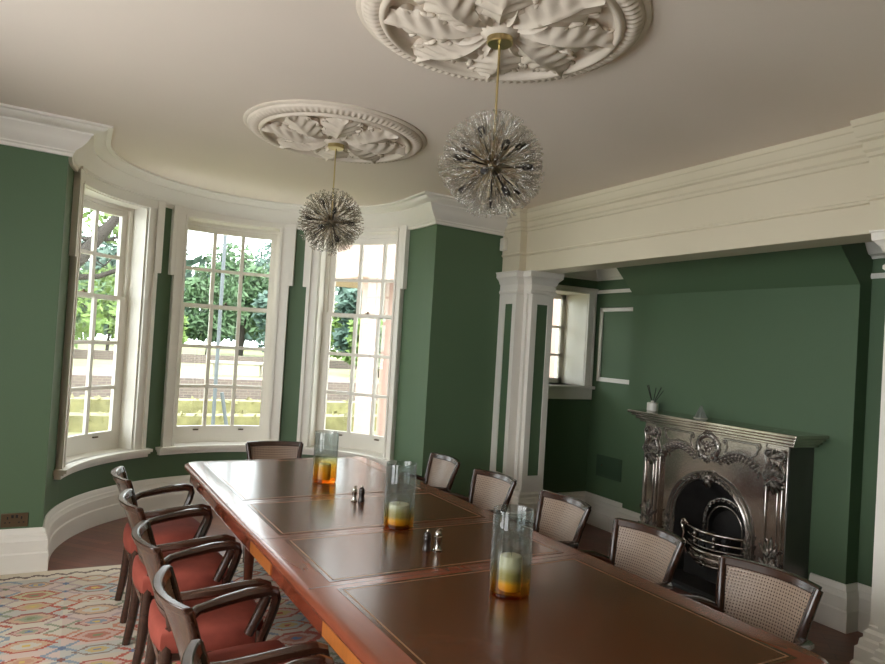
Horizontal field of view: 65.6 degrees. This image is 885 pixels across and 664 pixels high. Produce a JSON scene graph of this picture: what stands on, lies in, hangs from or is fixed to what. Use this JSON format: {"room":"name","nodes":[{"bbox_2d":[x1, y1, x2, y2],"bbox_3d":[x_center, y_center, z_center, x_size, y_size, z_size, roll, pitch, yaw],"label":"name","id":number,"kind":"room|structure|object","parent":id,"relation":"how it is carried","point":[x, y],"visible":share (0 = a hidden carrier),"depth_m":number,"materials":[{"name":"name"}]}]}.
{"room":"historic interior","nodes":[
{"label":"historic interior","id":0,"kind":"room"},
{"bbox_2d":[0,144,68,529],"bbox_3d":[-3.378,0.014,4.115,1.850,2.950,0.180,4,-1,-28],"label":"wall","id":1,"kind":"structure","parent":0,"point":[33,184],"depth_m":4.39,"materials":[{"name":"green paint"}]},
{"bbox_2d":[0,512,28,527],"bbox_3d":[-2.724,1.197,4.366,0.150,0.088,0.012,4,-1,-28],"label":"wall socket","id":2,"kind":"object","parent":1,"relation":"attached to","point":[9,519],"visible":1,"depth_m":4.36,"materials":[{"name":"gold metal"}]},
{"bbox_2d":[44,164,426,517],"bbox_3d":[-1.785,0.143,5.988,3.320,2.950,1.660,4,-1,-28],"label":"wall","id":3,"kind":"structure","parent":0,"point":[152,466],"depth_m":6.05,"materials":[{"name":"green paint"}]},
{"bbox_2d":[0,475,208,574],"bbox_3d":[-2.131,1.450,5.529,4.943,0.282,1.582,4,-1,-28],"label":"baseboard","id":4,"kind":"structure","parent":3,"relation":"attached to","point":[22,550],"depth_m":5.17,"materials":[{"name":"white paint"}]},
{"bbox_2d":[53,166,165,479],"bbox_3d":[-2.808,-0.074,5.482,0.563,2.262,1.154,3,-1,9],"label":"window","id":5,"kind":"structure","parent":3,"relation":"in","point":[138,258],"depth_m":5.86,"materials":[{"name":"white paint"}]},
{"bbox_2d":[155,204,296,454],"bbox_3d":[-2.062,-0.011,6.526,1.154,2.262,0.565,4,-1,-28],"label":"window","id":6,"kind":"structure","parent":3,"relation":"in","point":[175,439],"depth_m":6.56,"materials":[{"name":"white paint"}]},
{"bbox_2d":[0,103,513,235],"bbox_3d":[-1.927,-1.170,5.487,4.943,0.334,1.782,4,-1,-28],"label":"crown molding","id":7,"kind":"structure","parent":3,"relation":"attached to","point":[87,144],"depth_m":5.71,"materials":[{"name":"white paint"}]},
{"bbox_2d":[297,225,409,467],"bbox_3d":[-0.773,0.067,6.553,1.154,2.262,0.563,3,-1,26],"label":"window","id":8,"kind":"structure","parent":3,"relation":"in","point":[320,266],"depth_m":6.58,"materials":[{"name":"white paint"}]},
{"bbox_2d":[0,0,884,208],"bbox_3d":[0.164,-1.261,2.818,6.750,0.369,8.872,4,-1,-28],"label":"ceiling","id":9,"kind":"structure","parent":0,"point":[175,82],"depth_m":3.31,"materials":[{"name":"paint"}]},
{"bbox_2d":[243,99,426,163],"bbox_3d":[-0.640,-1.160,4.142,1.089,0.107,1.089,4,-1,-29],"label":"ceiling rose","id":10,"kind":"object","parent":9,"relation":"attached to","point":[304,127],"visible":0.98,"depth_m":3.93,"materials":[{"name":"paint"}]},
{"bbox_2d":[298,143,362,252],"bbox_3d":[-0.670,-0.794,4.130,0.390,0.672,0.405,4,-1,-28],"label":"chandelier","id":11,"kind":"object","parent":10,"relation":"hanging from","point":[330,221],"visible":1,"depth_m":4.11,"materials":[{"name":"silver metal"}]},
{"bbox_2d":[356,0,651,83],"bbox_3d":[0.218,-1.135,2.583,1.089,0.107,1.089,4,-1,-26],"label":"ceiling rose","id":12,"kind":"object","parent":9,"relation":"attached to","point":[553,39],"visible":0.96,"depth_m":2.56,"materials":[{"name":"paint"}]},
{"bbox_2d":[440,33,544,217],"bbox_3d":[0.200,-0.763,2.581,0.396,0.682,0.401,4,-1,-43],"label":"chandelier","id":13,"kind":"object","parent":12,"relation":"hanging from","point":[492,162],"visible":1,"depth_m":2.55,"materials":[{"name":"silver metal"}]},
{"bbox_2d":[47,505,862,663],"bbox_3d":[-0.038,1.729,2.755,6.700,0.120,8.872,4,-1,-28],"label":"floor","id":14,"kind":"structure","parent":0,"point":[102,544],"depth_m":4.86,"materials":[{"name":"brown wood"}]},
{"bbox_2d":[0,554,344,663],"bbox_3d":[-0.570,1.624,2.250,4.280,0.008,5.675,4,-1,-28],"label":"rug","id":15,"kind":"object","parent":14,"relation":"on","point":[67,616],"visible":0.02,"depth_m":3.75,"materials":[{"name":"multicoloured carpet"}]},
{"bbox_2d":[111,466,211,623],"bbox_3d":[-1.651,1.193,3.955,0.520,0.779,0.589,4,-1,-30],"label":"armchair","id":16,"kind":"object","parent":15,"relation":"on","point":[188,528],"visible":0.52,"depth_m":3.85,"materials":[{"name":"brown wood"}]},
{"bbox_2d":[118,489,235,663],"bbox_3d":[-1.351,1.202,3.407,0.520,0.779,0.589,4,-1,-30],"label":"armchair","id":17,"kind":"object","parent":15,"relation":"on","point":[207,570],"visible":0.59,"depth_m":3.27,"materials":[{"name":"brown wood"}]},
{"bbox_2d":[131,520,271,663],"bbox_3d":[-1.034,1.211,2.851,0.520,0.779,0.589,4,-1,-29],"label":"armchair","id":18,"kind":"object","parent":15,"relation":"on","point":[241,623],"visible":0.75,"depth_m":2.71,"materials":[{"name":"brown wood"}]},
{"bbox_2d":[152,565,329,663],"bbox_3d":[-0.722,1.220,2.314,0.520,0.779,0.589,4,-1,-30],"label":"armchair","id":19,"kind":"object","parent":15,"relation":"on","point":[182,620],"visible":0.87,"depth_m":2.29,"materials":[{"name":"brown wood"}]},
{"bbox_2d":[181,639,333,663],"bbox_3d":[-0.416,1.229,1.757,0.520,0.779,0.589,4,-1,-31],"label":"armchair","id":20,"kind":"object","parent":15,"relation":"on","point":[195,652],"visible":1,"depth_m":1.83,"materials":[{"name":"brown wood"}]},
{"bbox_2d":[242,441,303,562],"bbox_3d":[-1.245,1.238,5.106,0.589,0.779,0.520,4,-1,-22],"label":"armchair","id":21,"kind":"object","parent":15,"relation":"on","point":[254,450],"visible":0.26,"depth_m":5.31,"materials":[{"name":"brown wood"}]},
{"bbox_2d":[398,452,460,491],"bbox_3d":[-0.170,1.300,4.961,0.520,0.779,0.589,4,-1,-28],"label":"armchair","id":22,"kind":"object","parent":15,"relation":"on","point":[441,470],"visible":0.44,"depth_m":5.11,"materials":[{"name":"brown wood"}]},
{"bbox_2d":[444,469,516,515],"bbox_3d":[0.162,1.310,4.379,0.520,0.779,0.589,4,-1,-34],"label":"armchair","id":23,"kind":"object","parent":15,"relation":"on","point":[488,489],"visible":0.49,"depth_m":4.52,"materials":[{"name":"beige wicker"}]},
{"bbox_2d":[185,456,828,663],"bbox_3d":[-0.280,1.282,3.259,1.290,0.742,3.600,4,-1,-30],"label":"dining table","id":24,"kind":"object","parent":15,"relation":"on","point":[370,589],"visible":0.97,"depth_m":2.51,"materials":[{"name":"brown wood"}]},
{"bbox_2d":[312,433,338,481],"bbox_3d":[-0.703,0.750,4.123,0.145,0.299,0.145,4,-1,-28],"label":"glass vase","id":25,"kind":"object","parent":24,"relation":"on","point":[315,433],"visible":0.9,"depth_m":4.12,"materials":[{"name":"clear glass"}]},
{"bbox_2d":[318,461,330,479],"bbox_3d":[-0.708,0.827,4.122,0.072,0.112,0.072,4,-1,-28],"label":"pillar candle","id":26,"kind":"object","parent":25,"relation":"in","point":[324,472],"visible":1,"depth_m":4.09,"materials":[{"name":"beige wax"}]},
{"bbox_2d":[351,486,357,501],"bbox_3d":[-0.471,0.864,3.673,0.035,0.084,0.035,4,-1,-28],"label":"salt shaker","id":27,"kind":"object","parent":24,"relation":"on","point":[354,490],"visible":1,"depth_m":3.66,"materials":[{"name":"silver metal"}]},
{"bbox_2d":[358,485,364,501],"bbox_3d":[-0.432,0.865,3.675,0.038,0.086,0.038,4,-1,-28],"label":"pepper mill","id":28,"kind":"object","parent":24,"relation":"on","point":[361,490],"visible":1,"depth_m":3.66,"materials":[{"name":"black metal"}]},
{"bbox_2d":[383,463,416,528],"bbox_3d":[-0.200,0.764,3.223,0.145,0.299,0.145,4,-1,-28],"label":"glass vase","id":29,"kind":"object","parent":24,"relation":"on","point":[387,463],"visible":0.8,"depth_m":3.21,"materials":[{"name":"clear glass"}]},
{"bbox_2d":[388,502,409,525],"bbox_3d":[-0.204,0.841,3.222,0.100,0.112,0.100,4,-1,-28],"label":"pillar candle","id":30,"kind":"object","parent":29,"relation":"in","point":[398,512],"visible":1,"depth_m":3.18,"materials":[{"name":"beige wax"}]},
{"bbox_2d":[422,529,431,551],"bbox_3d":[-0.063,0.872,2.878,0.039,0.089,0.039,4,-1,-28],"label":"pepper mill","id":31,"kind":"object","parent":24,"relation":"on","point":[427,538],"visible":1,"depth_m":2.87,"materials":[{"name":"silver metal"}]},
{"bbox_2d":[433,528,441,551],"bbox_3d":[-0.018,0.873,2.888,0.039,0.093,0.039,4,-1,-28],"label":"salt shaker","id":32,"kind":"object","parent":24,"relation":"on","point":[438,534],"visible":1,"depth_m":2.88,"materials":[{"name":"silver metal"}]},
{"bbox_2d":[489,506,533,595],"bbox_3d":[0.245,0.777,2.433,0.145,0.299,0.145,4,-1,-28],"label":"glass vase","id":33,"kind":"object","parent":24,"relation":"on","point":[494,506],"visible":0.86,"depth_m":2.43,"materials":[{"name":"clear glass"}]},
{"bbox_2d":[498,549,521,592],"bbox_3d":[0.241,0.840,2.432,0.080,0.140,0.080,4,-1,-28],"label":"pillar candle","id":34,"kind":"object","parent":33,"relation":"in","point":[510,564],"visible":1,"depth_m":2.40,"materials":[{"name":"beige wax"}]},
{"bbox_2d":[499,490,591,548],"bbox_3d":[0.507,1.320,3.796,0.520,0.779,0.589,4,-1,-29],"label":"armchair","id":35,"kind":"object","parent":15,"relation":"on","point":[562,518],"visible":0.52,"depth_m":3.93,"materials":[{"name":"beige wicker"}]},
{"bbox_2d":[577,518,685,589],"bbox_3d":[0.810,1.328,3.217,0.520,0.779,0.589,4,-1,-31],"label":"armchair","id":36,"kind":"object","parent":15,"relation":"on","point":[651,553],"visible":0.41,"depth_m":3.34,"materials":[{"name":"beige wicker"}]},
{"bbox_2d":[681,555,823,650],"bbox_3d":[1.132,1.338,2.657,0.520,0.779,0.589,4,-1,-33],"label":"armchair","id":37,"kind":"object","parent":15,"relation":"on","point":[783,604],"visible":0.52,"depth_m":2.77,"materials":[{"name":"beige wicker"}]},
{"bbox_2d":[490,270,564,529],"bbox_3d":[0.688,0.629,5.905,0.419,2.274,0.438,4,-1,-28],"label":"pillar","id":38,"kind":"structure","parent":14,"relation":"on","point":[520,405],"depth_m":5.80,"materials":[{"name":"white paint"}]},
{"bbox_2d":[671,579,714,601],"bbox_3d":[1.752,1.799,4.862,0.190,0.028,1.247,4,-1,-28],"label":"hearth slab","id":39,"kind":"object","parent":14,"relation":"on","point":[675,583],"visible":0.06,"depth_m":4.75,"materials":[{"name":"stone"}]},
{"bbox_2d":[628,409,829,595],"bbox_3d":[1.960,1.236,4.973,0.450,1.182,1.490,4,-1,-28],"label":"fireplace","id":40,"kind":"object","parent":14,"relation":"on","point":[750,485],"visible":0.76,"depth_m":4.84,"materials":[{"name":"metal"}]},
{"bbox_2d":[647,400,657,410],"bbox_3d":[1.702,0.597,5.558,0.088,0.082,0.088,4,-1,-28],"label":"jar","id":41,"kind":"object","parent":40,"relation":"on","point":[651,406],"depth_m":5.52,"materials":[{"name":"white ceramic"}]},
{"bbox_2d":[647,385,663,410],"bbox_3d":[1.711,0.535,5.550,0.088,0.207,0.164,4,-1,-28],"label":"reed diffuser","id":42,"kind":"object","parent":40,"relation":"on","point":[651,406],"visible":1,"depth_m":5.53,"materials":[{"name":"white ceramic"}]},
{"bbox_2d":[693,406,707,418],"bbox_3d":[1.930,0.597,5.124,0.100,0.094,0.100,4,-1,-28],"label":"glass ornament","id":43,"kind":"object","parent":40,"relation":"on","point":[700,414],"visible":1,"depth_m":5.10,"materials":[{"name":"clear glass"}]},
{"bbox_2d":[628,409,829,447],"bbox_3d":[1.990,0.689,4.982,0.334,0.087,1.490,4,-1,-28],"label":"mantel shelf","id":44,"kind":"object","parent":40,"relation":"attached to","point":[752,434],"depth_m":4.76,"materials":[{"name":"metal"}]},
{"bbox_3d":[1.993,1.547,4.852,0.052,0.047,0.052,-22,3,-34],"label":"lump","id":45,"kind":"object","parent":40,"relation":"in","visible":0},
{"bbox_2d":[721,539,728,544],"bbox_3d":[1.999,1.487,4.858,0.049,0.049,0.048,3,-1,3],"label":"lump","id":46,"kind":"object","parent":45,"relation":"on","point":[723,541],"visible":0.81,"depth_m":4.84,"materials":[{"name":"black"}]},
{"bbox_2d":[850,229,884,663],"bbox_3d":[2.179,0.668,3.061,0.419,2.274,0.486,4,-1,-28],"label":"pillar","id":47,"kind":"structure","parent":14,"relation":"on","point":[870,648],"depth_m":3.17,"materials":[{"name":"white paint"}]},
{"bbox_2d":[540,229,880,273],"bbox_3d":[1.512,-0.763,4.520,0.287,0.558,3.622,4,-1,-28],"label":"beam","id":48,"kind":"structure","parent":47,"relation":"on","point":[860,238],"depth_m":4.12,"materials":[{"name":"beige paint"}]},
{"bbox_2d":[413,224,596,496],"bbox_3d":[0.662,0.297,6.427,2.030,2.950,0.518,4,-1,-28],"label":"wall","id":49,"kind":"structure","parent":0,"point":[461,296],"depth_m":5.90,"materials":[{"name":"green paint"}]},
{"bbox_2d":[500,238,506,250],"bbox_3d":[0.533,-0.765,5.999,0.044,0.110,0.064,4,-1,-28],"label":"sensor","id":50,"kind":"object","parent":49,"relation":"attached to","point":[503,241],"visible":1,"depth_m":5.97,"materials":[{"name":"white plastic"}]},
{"bbox_2d":[502,112,884,271],"bbox_3d":[2.124,-0.737,3.034,0.141,0.524,6.822,4,-1,-28],"label":"beam","id":51,"kind":"structure","parent":49,"relation":"attached to","point":[829,184],"depth_m":4.03,"materials":[{"name":"beige paint"}]},
{"bbox_2d":[586,258,884,586],"bbox_3d":[2.341,0.542,5.169,0.200,2.620,3.870,4,-1,-28],"label":"wall","id":52,"kind":"structure","parent":0,"point":[609,401],"depth_m":6.27,"materials":[{"name":"green paint"}]},
{"bbox_2d":[596,454,621,481],"bbox_3d":[1.535,1.261,6.366,0.024,0.200,0.340,4,-1,-28],"label":"hatch","id":53,"kind":"object","parent":52,"relation":"attached to","point":[606,467],"visible":1,"depth_m":6.35,"materials":[{"name":"green paint"}]},
{"bbox_2d":[596,307,632,383],"bbox_3d":[1.663,0.122,6.284,0.014,0.703,0.693,4,-1,-28],"label":"trim","id":54,"kind":"structure","parent":52,"relation":"attached to","point":[602,310],"depth_m":6.55,"materials":[{"name":"white paint"}]},
{"bbox_2d":[561,491,871,633],"bbox_3d":[1.809,1.676,4.878,0.870,0.282,3.520,4,-1,-28],"label":"baseboard","id":55,"kind":"structure","parent":52,"relation":"attached to","point":[844,608],"depth_m":4.29,"materials":[{"name":"white paint"}]},
{"bbox_2d":[561,242,884,280],"bbox_3d":[1.879,-0.593,4.884,1.020,0.179,3.522,4,-1,-28],"label":"crown molding","id":56,"kind":"structure","parent":52,"relation":"attached to","point":[874,250],"depth_m":6.45,"materials":[{"name":"white paint"}]},
{"bbox_2d":[617,242,872,583],"bbox_3d":[2.125,0.584,5.170,0.775,2.510,1.990,4,-1,-28],"label":"chimney breast","id":57,"kind":"object","parent":52,"relation":"attached to","point":[778,339],"visible":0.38,"depth_m":4.77,"materials":[{"name":"green paint"}]},
{"label":"outside","id":58,"kind":"structure","parent":0,"visible":0},
{"bbox_2d":[68,431,375,435],"bbox_3d":[2.032,2.650,17.333,100.000,0.300,14.150,4,-1,-28],"label":"lawn","id":59,"kind":"structure","parent":58,"point":[69,433],"depth_m":12.79,"materials":[{"name":"green plant"}]},
{"bbox_2d":[74,208,118,348],"bbox_3d":[-6.736,-0.535,12.373,3.822,4.832,1.867,4,-1,-28],"label":"tree","id":60,"kind":"object","parent":59,"relation":"on","point":[105,230],"visible":0.2,"depth_m":12.34,"materials":[{"name":"green plant"}]},
{"bbox_2d":[211,235,227,424],"bbox_3d":[-3.250,0.255,10.268,0.475,3.600,0.260,4,-1,-28],"label":"post","id":61,"kind":"object","parent":59,"relation":"on","point":[224,236],"visible":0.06,"depth_m":10.21,"materials":[{"name":"grey metal"}]},
{"bbox_2d":[68,409,376,431],"bbox_3d":[-1.704,2.034,15.933,24.084,0.431,0.754,4,-1,-28],"label":"box hedge","id":62,"kind":"object","parent":59,"relation":"on","point":[99,421],"visible":0.13,"depth_m":14.03,"materials":[{"name":"green plant"}]},
{"bbox_2d":[70,394,377,413],"bbox_3d":[-2.550,2.010,18.649,27.051,0.472,0.760,4,-1,-28],"label":"box hedge","id":63,"kind":"object","parent":59,"relation":"on","point":[102,404],"visible":0.12,"depth_m":16.70,"materials":[{"name":"green plant"}]},
{"bbox_2d":[71,374,378,400],"bbox_3d":[-3.141,2.136,22.942,44.000,0.900,0.500,4,-1,-28],"label":"wall","id":64,"kind":"structure","parent":59,"relation":"on","point":[78,380],"depth_m":20.67,"materials":[{"name":"red brick"}]},
{"bbox_2d":[336,245,395,436],"bbox_3d":[0.661,0.424,12.208,5.450,3.800,2.200,4,-1,-28],"label":"portico","id":65,"kind":"object","parent":59,"relation":"on","point":[347,261],"visible":0.17,"depth_m":10.40,"materials":[{"name":"white painted stone"}]},
{"bbox_2d":[549,299,560,377],"bbox_3d":[2.675,0.402,11.231,2.800,4.050,1.000,4,-1,-28],"label":"outer wing","id":66,"kind":"structure","parent":59,"relation":"on","point":[556,304],"depth_m":10.17},
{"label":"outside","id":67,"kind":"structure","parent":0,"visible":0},
{"bbox_2d":[72,338,378,382],"bbox_3d":[-13.795,1.821,47.585,100.000,0.510,52.950,4,-1,-28],"label":"lawn","id":68,"kind":"structure","parent":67,"point":[100,367],"depth_m":28.00,"materials":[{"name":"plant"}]},
{"bbox_2d":[75,271,116,349],"bbox_3d":[-17.681,-1.069,36.174,4.359,4.395,2.011,4,-1,-28],"label":"shrub","id":69,"kind":"object","parent":68,"relation":"on","point":[99,331],"visible":0.07,"depth_m":35.95,"materials":[{"name":"green plant"}]},
{"bbox_2d":[76,263,116,323],"bbox_3d":[-15.244,-1.334,25.928,5.617,4.858,3.944,4,-1,-28],"label":"tree","id":70,"kind":"object","parent":68,"relation":"on","point":[81,271],"visible":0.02,"depth_m":25.86,"materials":[{"name":"green plant"}]},
{"bbox_2d":[84,235,188,331],"bbox_3d":[-23.040,-3.638,51.022,7.875,9.397,6.320,4,-1,-28],"label":"tree","id":71,"kind":"object","parent":68,"relation":"on","point":[109,251],"visible":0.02,"depth_m":49.35,"materials":[{"name":"green plant"}]},
{"bbox_2d":[182,315,188,343],"bbox_3d":[-13.718,-0.197,32.753,3.145,3.009,2.724,4,-1,-28],"label":"tree","id":72,"kind":"object","parent":68,"relation":"on","point":[185,338],"visible":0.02,"depth_m":32.98,"materials":[{"name":"green plant"}]},
{"bbox_2d":[79,241,342,346],"bbox_3d":[-19.699,-3.221,66.969,98.266,8.738,6.488,4,-1,-28],"label":"woodland","id":73,"kind":"object","parent":68,"relation":"on","point":[188,273],"visible":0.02,"depth_m":64.06,"materials":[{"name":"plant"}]},
{"bbox_2d":[73,349,356,368],"bbox_3d":[-5.771,1.619,34.484,58.000,0.400,0.400,4,-1,-28],"label":"wall","id":74,"kind":"structure","parent":68,"relation":"on","point":[78,353],"depth_m":31.42,"materials":[{"name":"red brick"}]},
{"bbox_2d":[183,275,249,354],"bbox_3d":[-12.048,-0.766,35.962,3.852,4.459,2.229,4,-1,-28],"label":"shrub","id":75,"kind":"object","parent":68,"relation":"on","point":[198,288],"visible":0.75,"depth_m":35.47,"materials":[{"name":"green plant"}]},
{"bbox_2d":[190,242,269,355],"bbox_3d":[-12.935,-2.203,45.277,7.041,7.545,4.864,4,-1,-28],"label":"tree","id":76,"kind":"object","parent":68,"relation":"on","point":[250,281],"visible":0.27,"depth_m":44.70,"materials":[{"name":"green plant"}]},
{"bbox_2d":[210,360,262,376],"bbox_3d":[-7.078,1.298,24.085,2.200,0.520,0.440,4,-1,-28],"label":"garden bench","id":77,"kind":"object","parent":68,"relation":"on","point":[211,361],"visible":0.46,"depth_m":23.83,"materials":[{"name":"wood"}]},
{"bbox_2d":[250,290,267,351],"bbox_3d":[-9.263,-0.389,39.049,3.416,4.147,2.085,4,-1,-28],"label":"shrub","id":78,"kind":"object","parent":68,"relation":"on","point":[260,301],"visible":0.11,"depth_m":38.33,"materials":[{"name":"green plant"}]},
{"bbox_2d":[253,240,270,286],"bbox_3d":[-12.993,-3.345,58.799,8.414,10.290,6.420,4,-1,-28],"label":"tree","id":79,"kind":"object","parent":68,"relation":"on","point":[263,260],"visible":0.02,"depth_m":56.65,"materials":[{"name":"green plant"}]},
{"bbox_2d":[330,302,344,358],"bbox_3d":[-5.453,-0.324,42.639,4.063,4.601,2.186,4,-1,-28],"label":"shrub","id":80,"kind":"object","parent":68,"relation":"on","point":[335,324],"visible":0.07,"depth_m":42.08,"materials":[{"name":"green plant"}]},
{"bbox_2d":[332,287,362,352],"bbox_3d":[-3.233,-0.582,32.151,4.072,5.015,3.118,4,-1,-28],"label":"tree","id":81,"kind":"object","parent":68,"relation":"on","point":[347,301],"visible":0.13,"depth_m":31.46,"materials":[{"name":"green plant"}]},
{"bbox_2d":[340,318,382,377],"bbox_3d":[-2.692,0.590,28.599,2.981,2.616,2.413,4,-1,-28],"label":"tree","id":82,"kind":"object","parent":68,"relation":"on","point":[349,338],"visible":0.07,"depth_m":27.93,"materials":[{"name":"green plant"}]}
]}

